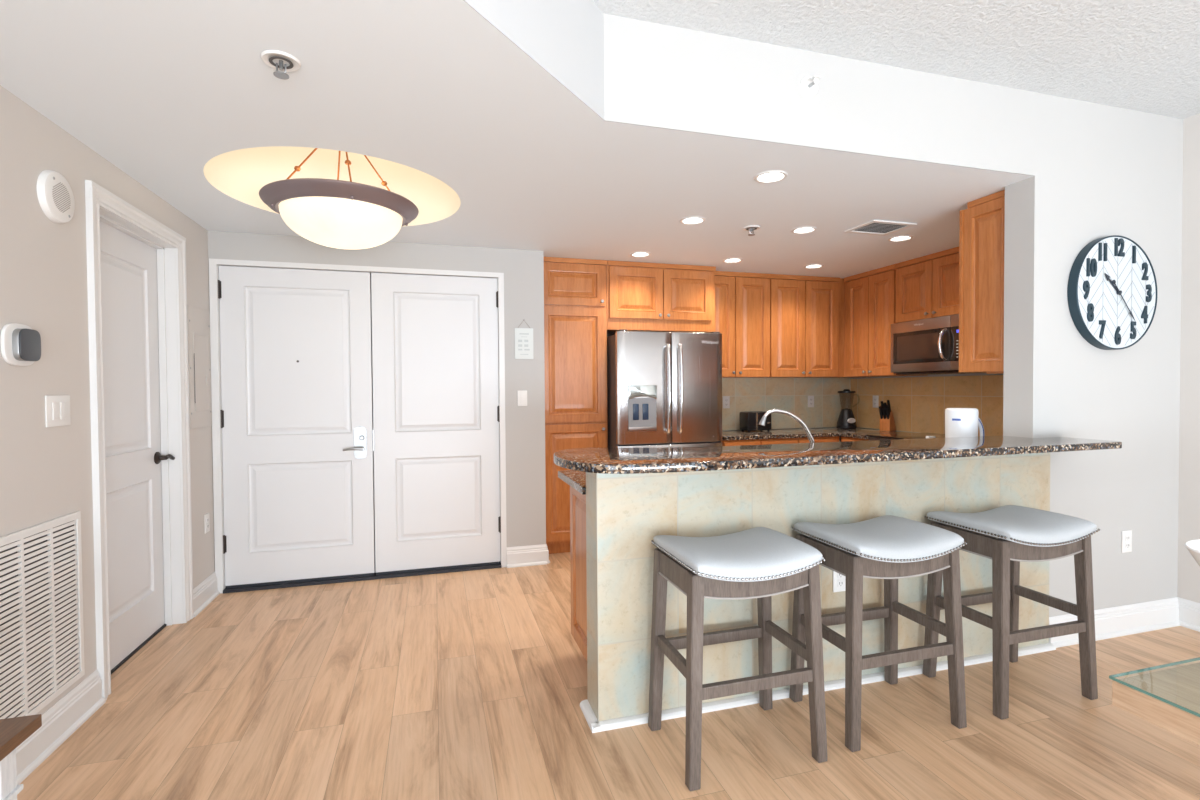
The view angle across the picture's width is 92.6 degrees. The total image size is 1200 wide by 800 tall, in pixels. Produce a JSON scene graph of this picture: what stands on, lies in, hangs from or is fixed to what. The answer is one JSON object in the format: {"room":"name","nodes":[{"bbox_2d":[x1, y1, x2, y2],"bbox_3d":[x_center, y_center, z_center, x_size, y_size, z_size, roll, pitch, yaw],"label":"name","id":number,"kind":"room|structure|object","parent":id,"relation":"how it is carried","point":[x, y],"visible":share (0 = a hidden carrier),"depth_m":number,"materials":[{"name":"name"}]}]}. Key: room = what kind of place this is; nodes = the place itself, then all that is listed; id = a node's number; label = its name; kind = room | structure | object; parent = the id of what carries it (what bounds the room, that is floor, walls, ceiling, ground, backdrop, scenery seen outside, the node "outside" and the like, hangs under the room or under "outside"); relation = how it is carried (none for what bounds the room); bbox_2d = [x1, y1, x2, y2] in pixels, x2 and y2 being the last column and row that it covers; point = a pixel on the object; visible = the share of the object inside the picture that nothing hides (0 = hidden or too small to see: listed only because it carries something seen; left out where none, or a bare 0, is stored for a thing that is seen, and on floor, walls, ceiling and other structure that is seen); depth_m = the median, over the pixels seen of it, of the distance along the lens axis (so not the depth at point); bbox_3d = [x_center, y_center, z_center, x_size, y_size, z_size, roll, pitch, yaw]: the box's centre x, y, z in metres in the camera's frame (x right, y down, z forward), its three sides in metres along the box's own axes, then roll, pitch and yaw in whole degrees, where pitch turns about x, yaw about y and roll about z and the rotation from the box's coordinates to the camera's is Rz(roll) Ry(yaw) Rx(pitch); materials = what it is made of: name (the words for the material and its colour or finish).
{"room":"open-plan kitchen","nodes":[
{"label":"open-plan kitchen","id":0,"kind":"room"},
{"bbox_2d":[0,85,214,714],"bbox_3d":[-1.553,-0.053,0.055,0.170,2.765,7.970,-1,1,-16],"label":"wall","id":1,"kind":"structure","parent":0,"point":[46,472],"depth_m":2.19,"materials":[{"name":"beige paint"}]},
{"bbox_2d":[0,323,40,365],"bbox_3d":[-2.009,-0.192,1.998,0.036,0.146,0.166,-1,1,-16],"label":"thermostat","id":2,"kind":"object","parent":1,"relation":"attached to","point":[20,344],"visible":1,"depth_m":1.97,"materials":[{"name":"white plastic"}]},
{"bbox_2d":[0,511,84,718],"bbox_3d":[-2.006,0.787,1.993,0.014,0.668,0.685,-1,1,-16],"label":"air vent","id":3,"kind":"object","parent":1,"relation":"in","point":[42,629],"visible":0.98,"depth_m":2.08,"materials":[{"name":"white plastic"}]},
{"bbox_2d":[37,170,74,222],"bbox_3d":[-2.077,-0.776,2.197,0.028,0.194,0.194,-1,1,-16],"label":"speaker","id":4,"kind":"object","parent":1,"relation":"attached to","point":[55,196],"visible":1,"depth_m":2.17},
{"bbox_2d":[52,182,70,212],"bbox_3d":[-2.066,-0.777,2.200,0.001,0.114,0.114,-1,1,-16],"label":"grille","id":5,"kind":"object","parent":4,"relation":"attached to","point":[61,191],"depth_m":2.20,"materials":[{"name":"grey plastic"}]},
{"bbox_2d":[45,395,70,426],"bbox_3d":[-2.078,0.042,2.201,0.008,0.118,0.145,-1,1,-16],"label":"light switch","id":6,"kind":"object","parent":1,"relation":"attached to","point":[57,408],"visible":1,"depth_m":2.19,"materials":[{"name":"white plastic"}]},
{"bbox_2d":[16,669,105,784],"bbox_3d":[-1.231,1.269,-0.641,0.030,0.145,6.410,-1,1,-16],"label":"baseboard","id":7,"kind":"structure","parent":1,"relation":"attached to","point":[61,720],"depth_m":2.17,"materials":[{"name":"white wood"}]},
{"bbox_2d":[100,220,174,673],"bbox_3d":[-2.353,0.219,2.873,0.110,2.122,0.838,-1,1,-16],"label":"door","id":8,"kind":"structure","parent":1,"relation":"in","point":[133,455],"depth_m":2.92,"materials":[{"name":"white wood"}]},
{"bbox_2d":[85,180,193,699],"bbox_3d":[-2.325,0.176,2.855,0.155,2.208,0.947,-1,1,-16],"label":"trim","id":9,"kind":"structure","parent":1,"relation":"attached to","point":[101,204],"depth_m":3.21,"materials":[{"name":"white wood"}]},
{"bbox_2d":[187,305,211,428],"bbox_3d":[-2.468,-0.197,3.545,0.012,0.730,0.337,-1,1,-16],"label":"breaker panel","id":10,"kind":"object","parent":1,"relation":"attached to","point":[199,357],"visible":1,"depth_m":3.52,"materials":[{"name":"beige paint"}]},
{"bbox_2d":[193,572,219,616],"bbox_3d":[-2.450,1.195,3.576,0.030,0.145,0.470,-1,1,-16],"label":"baseboard","id":11,"kind":"structure","parent":1,"relation":"attached to","point":[206,591],"depth_m":3.54,"materials":[{"name":"white wood"}]},
{"bbox_2d":[204,513,209,532],"bbox_3d":[-2.478,0.777,3.618,0.008,0.116,0.072,-1,1,-16],"label":"wall outlet","id":12,"kind":"object","parent":1,"relation":"attached to","point":[206,517],"visible":1,"depth_m":3.61,"materials":[{"name":"white plastic"}]},
{"bbox_2d":[203,146,460,226],"bbox_3d":[-1.364,-1.311,3.031,1.214,0.450,1.214,-1,1,-16],"label":"ceiling","id":13,"kind":"structure","parent":0,"point":[240,174],"depth_m":3.37,"materials":[{"name":"white paint"}]},
{"bbox_2d":[259,148,418,249],"bbox_3d":[-1.363,-1.173,3.034,0.766,0.723,0.766,-1,1,-16],"label":"pendant light","id":14,"kind":"object","parent":13,"relation":"hanging from","point":[339,214],"visible":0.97,"depth_m":2.83,"materials":[{"name":"white glass"}]},
{"bbox_2d":[208,231,545,571],"bbox_3d":[-1.560,0.018,4.338,2.191,2.456,0.660,-1,1,-16],"label":"wall","id":15,"kind":"structure","parent":0,"point":[523,270],"depth_m":4.25,"materials":[{"name":"paint"}]},
{"bbox_2d":[218,266,374,588],"bbox_3d":[-2.043,0.178,3.876,0.936,2.121,0.115,-1,1,-16],"label":"door","id":16,"kind":"structure","parent":15,"relation":"in","point":[296,414],"depth_m":3.89,"materials":[{"name":"white wood"}]},
{"bbox_2d":[209,258,506,592],"bbox_3d":[-1.621,0.164,4.025,1.889,2.178,0.094,-1,1,-16],"label":"trim","id":17,"kind":"structure","parent":15,"relation":"attached to","point":[214,264],"depth_m":3.77,"materials":[{"name":"white wood"}]},
{"bbox_2d":[223,563,501,593],"bbox_3d":[-1.610,1.242,4.042,1.805,0.020,0.102,-1,1,-16],"label":"threshold","id":18,"kind":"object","parent":15,"relation":"attached to","point":[471,568],"depth_m":3.98,"materials":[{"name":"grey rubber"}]},
{"bbox_2d":[371,273,500,574],"bbox_3d":[-1.169,0.166,4.155,0.894,2.121,0.064,-1,1,-16],"label":"door","id":19,"kind":"structure","parent":15,"relation":"in","point":[436,411],"depth_m":4.14,"materials":[{"name":"white wood"}]},
{"bbox_2d":[517,390,526,405],"bbox_3d":[-0.579,-0.013,4.273,0.072,0.116,0.008,-1,1,-16],"label":"light switch","id":20,"kind":"object","parent":15,"relation":"attached to","point":[521,395],"visible":1,"depth_m":4.27,"materials":[{"name":"white plastic"}]},
{"bbox_2d":[515,320,533,358],"bbox_3d":[-0.565,-0.452,4.269,0.138,0.294,0.011,-1,1,-16],"label":"hanging sign","id":21,"kind":"object","parent":15,"relation":"hanging from","point":[523,336],"visible":1,"depth_m":4.26,"materials":[{"name":"white paper"}]},
{"bbox_2d":[518,333,529,354],"bbox_3d":[-0.566,-0.417,4.264,0.085,0.160,0.001,-1,1,-16],"label":"print","id":22,"kind":"object","parent":21,"relation":"attached to","point":[523,338],"depth_m":4.26,"materials":[{"name":"grey paper"}]},
{"bbox_2d":[507,544,549,567],"bbox_3d":[-0.556,1.166,4.378,0.328,0.145,0.200,-1,1,-16],"label":"baseboard","id":23,"kind":"structure","parent":15,"relation":"attached to","point":[532,555],"depth_m":4.29,"materials":[{"name":"white wood"}]},
{"bbox_2d":[0,0,1032,277],"bbox_3d":[0.595,-1.095,2.775,5.691,0.001,5.023,-1,1,-16],"label":"ceiling","id":24,"kind":"structure","parent":0,"point":[160,90],"depth_m":2.33,"materials":[{"name":"white paint"}]},
{"bbox_2d":[260,50,300,79],"bbox_3d":[-0.998,-1.039,1.795,0.112,0.048,0.112,-1,1,-16],"label":"sprinkler","id":25,"kind":"object","parent":24,"relation":"attached to","point":[278,60],"visible":1,"depth_m":1.79,"materials":[{"name":"white plastic"}]},
{"bbox_2d":[630,252,650,256],"bbox_3d":[0.311,-1.137,4.422,0.160,0.036,0.160,-1,1,-16],"label":"recessed light","id":26,"kind":"object","parent":24,"relation":"in","point":[634,254],"visible":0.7,"depth_m":4.45,"materials":[{"name":"white"}]},
{"bbox_2d":[680,216,705,224],"bbox_3d":[0.572,-1.122,3.539,0.160,0.036,0.160,-1,1,-16],"label":"recessed light","id":27,"kind":"object","parent":24,"relation":"in","point":[692,220],"visible":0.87,"depth_m":3.56,"materials":[{"name":"white"}]},
{"bbox_2d":[723,258,742,262],"bbox_3d":[1.077,-1.147,4.653,0.160,0.036,0.160,-1,1,-16],"label":"recessed light","id":28,"kind":"object","parent":24,"relation":"in","point":[729,260],"visible":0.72,"depth_m":4.68,"materials":[{"name":"white"}]},
{"bbox_2d":[743,225,759,235],"bbox_3d":[0.981,-1.091,3.710,0.112,0.048,0.112,-1,1,-16],"label":"sprinkler","id":29,"kind":"object","parent":24,"relation":"attached to","point":[751,228],"visible":1,"depth_m":3.70,"materials":[{"name":"white metal"}]},
{"bbox_2d":[754,170,787,182],"bbox_3d":[0.838,-1.109,2.815,0.160,0.036,0.160,-1,1,-16],"label":"recessed light","id":30,"kind":"object","parent":24,"relation":"in","point":[772,176],"visible":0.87,"depth_m":2.83,"materials":[{"name":"white ceramic"}]},
{"bbox_2d":[791,226,816,233],"bbox_3d":[1.342,-1.132,3.772,0.160,0.036,0.160,-1,1,-16],"label":"recessed light","id":31,"kind":"object","parent":24,"relation":"in","point":[808,229],"visible":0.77,"depth_m":3.80,"materials":[{"name":"white"}]},
{"bbox_2d":[804,264,823,268],"bbox_3d":[1.828,-1.157,4.901,0.160,0.036,0.160,-1,1,-16],"label":"recessed light","id":32,"kind":"object","parent":24,"relation":"in","point":[811,266],"visible":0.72,"depth_m":4.93,"materials":[{"name":"white"}]},
{"bbox_2d":[844,220,916,235],"bbox_3d":[1.815,-1.117,3.722,0.330,0.009,0.270,-1,1,-16],"label":"ceiling vent","id":33,"kind":"object","parent":24,"relation":"in","point":[873,227],"visible":1,"depth_m":3.72,"materials":[{"name":"white plastic"}]},
{"bbox_2d":[888,235,913,241],"bbox_3d":[2.098,-1.141,4.001,0.160,0.036,0.160,-1,1,-16],"label":"recessed light","id":34,"kind":"object","parent":24,"relation":"in","point":[902,237],"visible":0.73,"depth_m":4.03,"materials":[{"name":"white"}]},
{"bbox_2d":[17,552,1199,799],"bbox_3d":[1.050,1.351,1.108,6.000,0.120,8.700,-1,1,-16],"label":"floor","id":35,"kind":"structure","parent":0,"point":[464,685],"depth_m":2.25,"materials":[{"name":"brown wood"}]},
{"bbox_2d":[0,714,41,799],"bbox_3d":[-1.350,1.015,0.732,0.503,0.600,1.022,-1,1,-16],"label":"console table","id":36,"kind":"object","parent":35,"relation":"on","point":[13,731],"visible":1,"depth_m":1.23,"materials":[{"name":"brown wood"}]},
{"bbox_2d":[544,257,607,553],"bbox_3d":[-0.261,0.051,4.786,0.547,2.354,0.517,-1,1,-16],"label":"pantry cabinet","id":37,"kind":"object","parent":35,"relation":"on","point":[575,290],"visible":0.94,"depth_m":4.56,"materials":[{"name":"brown wood"}]},
{"bbox_2d":[570,486,586,660],"bbox_3d":[0.976,0.816,2.962,2.221,0.878,0.519,-1,1,-16],"label":"base cabinet","id":38,"kind":"object","parent":35,"relation":"on","point":[577,500],"visible":0.03,"depth_m":2.70,"materials":[{"name":"brown wood"}]},
{"bbox_2d":[558,427,914,494],"bbox_3d":[1.246,0.334,4.123,3.503,0.033,2.618,-1,1,-16],"label":"countertop","id":39,"kind":"structure","parent":38,"relation":"on","point":[575,479],"depth_m":5.00,"materials":[{"name":"brown stone"}]},
{"bbox_2d":[739,411,770,431],"bbox_3d":[1.454,0.200,5.348,0.253,0.184,0.180,-1,1,-16],"label":"toaster","id":40,"kind":"object","parent":39,"relation":"on","point":[749,421],"visible":0.98,"depth_m":5.28,"materials":[{"name":"black plastic"}]},
{"bbox_2d":[759,409,814,442],"bbox_3d":[0.943,0.194,2.775,0.390,0.303,0.056,-1,1,-16],"label":"kitchen faucet","id":41,"kind":"object","parent":39,"relation":"on","point":[763,420],"visible":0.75,"depth_m":2.76,"materials":[{"name":"silver metal"}]},
{"bbox_2d":[836,389,856,428],"bbox_3d":[2.416,0.087,5.615,0.190,0.384,0.184,-1,2,-44],"label":"blender","id":42,"kind":"object","parent":39,"relation":"on","point":[846,420],"visible":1,"depth_m":5.56,"materials":[{"name":"black plastic"}]},
{"bbox_2d":[879,400,895,430],"bbox_3d":[2.639,0.141,5.276,0.148,0.286,0.096,-1,1,-36],"label":"knife block","id":43,"kind":"object","parent":39,"relation":"on","point":[887,423],"visible":1,"depth_m":5.24,"materials":[{"name":"brown wood"}]},
{"bbox_2d":[607,329,721,447],"bbox_3d":[0.495,0.332,4.850,0.902,1.779,0.749,-1,1,-16],"label":"refrigerator","id":44,"kind":"object","parent":35,"relation":"on","point":[664,389],"visible":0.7,"depth_m":4.54,"materials":[{"name":"grey metal"}]},
{"bbox_2d":[648,527,827,790],"bbox_3d":[0.493,0.895,2.124,0.532,0.760,0.423,-1,1,-16],"label":"bar stool","id":45,"kind":"object","parent":35,"relation":"on","point":[761,563],"visible":1,"depth_m":2.01,"materials":[{"name":"grey wood"}]},
{"bbox_2d":[721,439,759,445],"bbox_3d":[1.126,0.773,5.132,0.352,0.878,0.647,-1,1,-16],"label":"base cabinet","id":46,"kind":"object","parent":35,"relation":"on","point":[755,441],"visible":0.02,"depth_m":4.84,"materials":[{"name":"brown wood"}]},
{"bbox_2d":[760,438,797,444],"bbox_3d":[1.475,0.768,5.232,0.370,0.878,0.647,-1,1,-16],"label":"base cabinet","id":47,"kind":"object","parent":35,"relation":"on","point":[783,440],"visible":0.02,"depth_m":4.95,"materials":[{"name":"brown wood"}]},
{"bbox_2d":[797,437,838,442],"bbox_3d":[1.862,0.763,5.344,0.432,0.878,0.647,-1,1,-16],"label":"base cabinet","id":48,"kind":"object","parent":35,"relation":"on","point":[816,439],"visible":0.03,"depth_m":5.07,"materials":[{"name":"brown wood"}]},
{"bbox_2d":[841,437,868,441],"bbox_3d":[2.476,0.765,5.051,0.652,0.878,0.353,-1,1,-16],"label":"base cabinet","id":49,"kind":"object","parent":35,"relation":"on","point":[843,439],"visible":0.02,"depth_m":5.00,"materials":[{"name":"brown wood"}]},
{"bbox_2d":[789,515,966,751],"bbox_3d":[1.109,0.887,2.319,0.532,0.760,0.423,-1,1,-16],"label":"bar stool","id":50,"kind":"object","parent":35,"relation":"on","point":[890,548],"visible":0.99,"depth_m":2.20,"materials":[{"name":"grey wood"}]},
{"bbox_2d":[866,433,944,440],"bbox_3d":[2.609,0.752,4.506,0.678,0.922,0.772,-1,1,-16],"label":"range","id":51,"kind":"object","parent":35,"relation":"on","point":[897,436],"visible":0.06,"depth_m":4.67,"materials":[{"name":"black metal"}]},
{"bbox_2d":[923,505,1099,719],"bbox_3d":[1.785,0.878,2.515,0.532,0.760,0.423,-1,1,-16],"label":"bar stool","id":52,"kind":"object","parent":35,"relation":"on","point":[1008,535],"visible":0.98,"depth_m":2.40,"materials":[{"name":"grey wood"}]},
{"bbox_2d":[1109,657,1199,744],"bbox_3d":[1.991,0.915,0.850,1.732,0.748,1.102,-1,1,-16],"label":"table","id":53,"kind":"object","parent":35,"relation":"on","point":[1168,699],"visible":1,"depth_m":1.09,"materials":[{"name":"clear glass"}]},
{"bbox_2d":[1185,539,1199,565],"bbox_3d":[1.336,0.424,1.145,0.238,0.232,0.238,-1,1,-16],"label":"pedestal bowl","id":54,"kind":"object","parent":53,"relation":"on","point":[1193,546],"visible":1,"depth_m":1.22,"materials":[{"name":"white ceramic"}]},
{"bbox_2d":[607,335,840,441],"bbox_3d":[1.041,-0.023,5.495,3.450,2.456,0.120,-1,1,-16],"label":"wall","id":55,"kind":"structure","parent":0,"point":[607,335],"depth_m":5.79,"materials":[{"name":"tile"}]},
{"bbox_2d":[606,260,715,334],"bbox_3d":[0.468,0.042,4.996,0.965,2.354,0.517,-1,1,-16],"label":"upper cabinet","id":56,"kind":"object","parent":55,"relation":"attached to","point":[641,296],"visible":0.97,"depth_m":4.76,"materials":[{"name":"brown wood"}]},
{"bbox_2d":[723,396,729,407],"bbox_3d":[1.204,0.021,5.464,0.072,0.116,0.008,-1,1,-16],"label":"wall outlet","id":57,"kind":"object","parent":55,"relation":"attached to","point":[726,399],"visible":1,"depth_m":5.46,"materials":[{"name":"white plastic"}]},
{"bbox_2d":[715,271,770,377],"bbox_3d":[1.210,-0.677,5.281,0.632,0.939,0.357,-1,1,-16],"label":"upper cabinet","id":58,"kind":"object","parent":55,"relation":"attached to","point":[742,299],"visible":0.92,"depth_m":5.16,"materials":[{"name":"brown wood"}]},
{"bbox_2d":[722,378,851,430],"bbox_3d":[1.717,0.034,5.623,1.779,0.499,0.010,-1,1,-16],"label":"backsplash","id":59,"kind":"structure","parent":55,"relation":"attached to","point":[791,395],"depth_m":5.66,"materials":[{"name":"tile"}]},
{"bbox_2d":[762,274,839,377],"bbox_3d":[1.874,-0.685,5.473,0.746,0.939,0.357,-1,1,-16],"label":"upper cabinet","id":60,"kind":"object","parent":55,"relation":"attached to","point":[803,309],"visible":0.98,"depth_m":5.32,"materials":[{"name":"brown wood"}]},
{"bbox_2d":[808,396,813,406],"bbox_3d":[2.107,0.015,5.725,0.072,0.116,0.008,-1,1,-16],"label":"wall outlet","id":61,"kind":"object","parent":55,"relation":"attached to","point":[810,398],"visible":1,"depth_m":5.72,"materials":[{"name":"white plastic"}]},
{"bbox_2d":[604,14,1182,616],"bbox_3d":[1.680,-0.154,2.795,3.493,2.815,0.155,-1,1,-16],"label":"wall","id":62,"kind":"structure","parent":0,"point":[1098,171],"depth_m":2.89,"materials":[{"name":"paint"}]},
{"bbox_2d":[463,0,603,119],"bbox_3d":[-0.735,-1.280,0.965,0.110,0.457,3.130,0,1,29],"label":"wall","id":63,"kind":"structure","parent":62,"relation":"attached to","point":[565,38],"depth_m":1.95,"materials":[{"name":"paint"}]},
{"bbox_2d":[800,75,820,96],"bbox_3d":[0.907,-1.347,2.441,0.088,0.088,0.054,-1,1,-16],"label":"sprinkler","id":64,"kind":"object","parent":62,"relation":"attached to","point":[808,85],"visible":1,"depth_m":2.46,"materials":[{"name":"white plastic"}]},
{"bbox_2d":[580,597,1179,732],"bbox_3d":[1.562,1.183,2.760,3.372,0.145,0.200,-1,1,-16],"label":"baseboard","id":65,"kind":"structure","parent":62,"relation":"attached to","point":[595,726],"depth_m":2.86,"materials":[{"name":"white wood"}]},
{"bbox_2d":[959,190,1004,373],"bbox_3d":[2.480,-0.633,3.271,0.804,0.966,0.325,-1,1,-16],"label":"upper cabinet","id":66,"kind":"object","parent":62,"relation":"attached to","point":[981,225],"visible":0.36,"depth_m":3.16,"materials":[{"name":"brown wood"}]},
{"bbox_2d":[1067,235,1157,349],"bbox_3d":[2.655,-0.552,2.957,0.584,0.584,0.058,-1,1,-16],"label":"wall clock","id":67,"kind":"object","parent":62,"relation":"attached to","point":[1112,293],"visible":1,"depth_m":2.94,"materials":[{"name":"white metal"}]},
{"bbox_2d":[1121,530,1131,552],"bbox_3d":[2.803,0.753,3.050,0.072,0.116,0.008,-1,1,-16],"label":"wall outlet","id":68,"kind":"object","parent":62,"relation":"attached to","point":[1126,543],"visible":1,"depth_m":3.05,"materials":[{"name":"white plastic"}]},
{"bbox_2d":[593,0,1199,118],"bbox_3d":[1.407,-1.488,-0.347,5.729,0.080,6.003,-1,1,-16],"label":"ceiling","id":69,"kind":"structure","parent":0,"point":[1137,55],"depth_m":2.36,"materials":[{"name":"white paint"}]},
{"bbox_2d":[852,373,1003,432],"bbox_3d":[2.994,-0.020,4.627,0.120,2.456,2.632,-1,1,-16],"label":"wall","id":70,"kind":"structure","parent":0,"point":[971,374],"depth_m":4.85,"materials":[{"name":"paint"}]},
{"bbox_2d":[826,264,925,377],"bbox_3d":[2.506,-0.687,5.346,0.395,0.939,0.952,-1,1,-16],"label":"upper cabinet","id":71,"kind":"object","parent":70,"relation":"attached to","point":[866,300],"visible":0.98,"depth_m":5.17,"materials":[{"name":"brown wood"}]},
{"bbox_2d":[873,396,878,407],"bbox_3d":[2.655,0.015,5.526,0.008,0.116,0.072,-1,1,-16],"label":"wall outlet","id":72,"kind":"object","parent":70,"relation":"attached to","point":[875,398],"visible":1,"depth_m":5.51,"materials":[{"name":"white plastic"}]},
{"bbox_2d":[895,247,958,322],"bbox_3d":[2.750,-0.891,4.519,0.382,0.502,0.760,-1,1,-16],"label":"upper cabinet","id":73,"kind":"object","parent":70,"relation":"attached to","point":[927,286],"visible":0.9,"depth_m":4.51,"materials":[{"name":"brown wood"}]},
{"bbox_2d":[891,314,986,374],"bbox_3d":[2.716,-0.422,4.517,0.460,0.428,0.756,-1,1,-16],"label":"microwave","id":74,"kind":"object","parent":73,"relation":"attached to","point":[930,346],"visible":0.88,"depth_m":4.49,"materials":[{"name":"silver glass"}]},
{"bbox_2d":[851,375,1003,435],"bbox_3d":[2.932,0.051,4.606,0.010,0.489,2.618,-1,1,-16],"label":"backsplash","id":75,"kind":"structure","parent":70,"relation":"attached to","point":[917,404],"depth_m":4.95,"materials":[{"name":"tile"}]},
{"bbox_2d":[1177,113,1199,602],"bbox_3d":[4.042,-0.100,0.465,0.150,2.765,5.653,-1,1,-16],"label":"wall","id":76,"kind":"structure","parent":0,"point":[1188,588],"depth_m":3.11,"materials":[{"name":"beige paint"}]},
{"bbox_2d":[1178,597,1199,631],"bbox_3d":[3.966,1.211,0.461,0.030,0.145,5.643,-1,1,-16],"label":"baseboard","id":77,"kind":"structure","parent":76,"relation":"attached to","point":[1189,611],"depth_m":3.11,"materials":[{"name":"white wood"}]},
{"bbox_3d":[1.057,0.748,2.631,2.252,1.026,0.153,-1,1,-16],"label":"wall","id":78,"kind":"structure","parent":0,"visible":0},
{"bbox_2d":[586,472,597,719],"bbox_3d":[-0.030,0.761,2.317,0.010,1.027,0.154,-1,1,-16],"label":"trim","id":79,"kind":"structure","parent":78,"relation":"attached to","point":[590,477],"depth_m":2.31,"materials":[{"name":"stone"}]},
{"bbox_2d":[596,453,1049,720],"bbox_3d":[1.126,0.749,2.565,2.368,1.027,0.011,-1,1,-16],"label":"wall panel","id":80,"kind":"object","parent":78,"relation":"attached to","point":[632,509],"depth_m":2.44,"materials":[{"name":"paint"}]},
{"bbox_2d":[554,436,1121,473],"bbox_3d":[1.089,0.218,2.547,2.610,0.032,0.619,-1,1,-16],"label":"countertop","id":81,"kind":"structure","parent":78,"relation":"on","point":[665,459],"depth_m":2.31,"materials":[{"name":"brown stone"}]},
{"bbox_2d":[945,408,984,437],"bbox_3d":[2.007,0.187,3.140,0.204,0.286,0.156,0,1,20],"label":"water pitcher","id":82,"kind":"object","parent":81,"relation":"on","point":[959,422],"visible":0.56,"depth_m":3.09,"materials":[{"name":"white plastic"}]},
{"bbox_2d":[833,571,845,591],"bbox_3d":[1.063,0.790,2.536,0.072,0.116,0.008,-1,1,-16],"label":"wall outlet","id":83,"kind":"object","parent":78,"relation":"attached to","point":[839,581],"visible":0.67,"depth_m":2.53,"materials":[{"name":"white plastic"}]},
{"bbox_2d":[837,580,843,586],"bbox_3d":[1.064,0.810,2.534,0.034,0.029,0.003,-1,1,-16],"label":"receptacle","id":84,"kind":"object","parent":83,"relation":"attached to","point":[840,583],"depth_m":2.53,"materials":[{"name":"grey plastic"}]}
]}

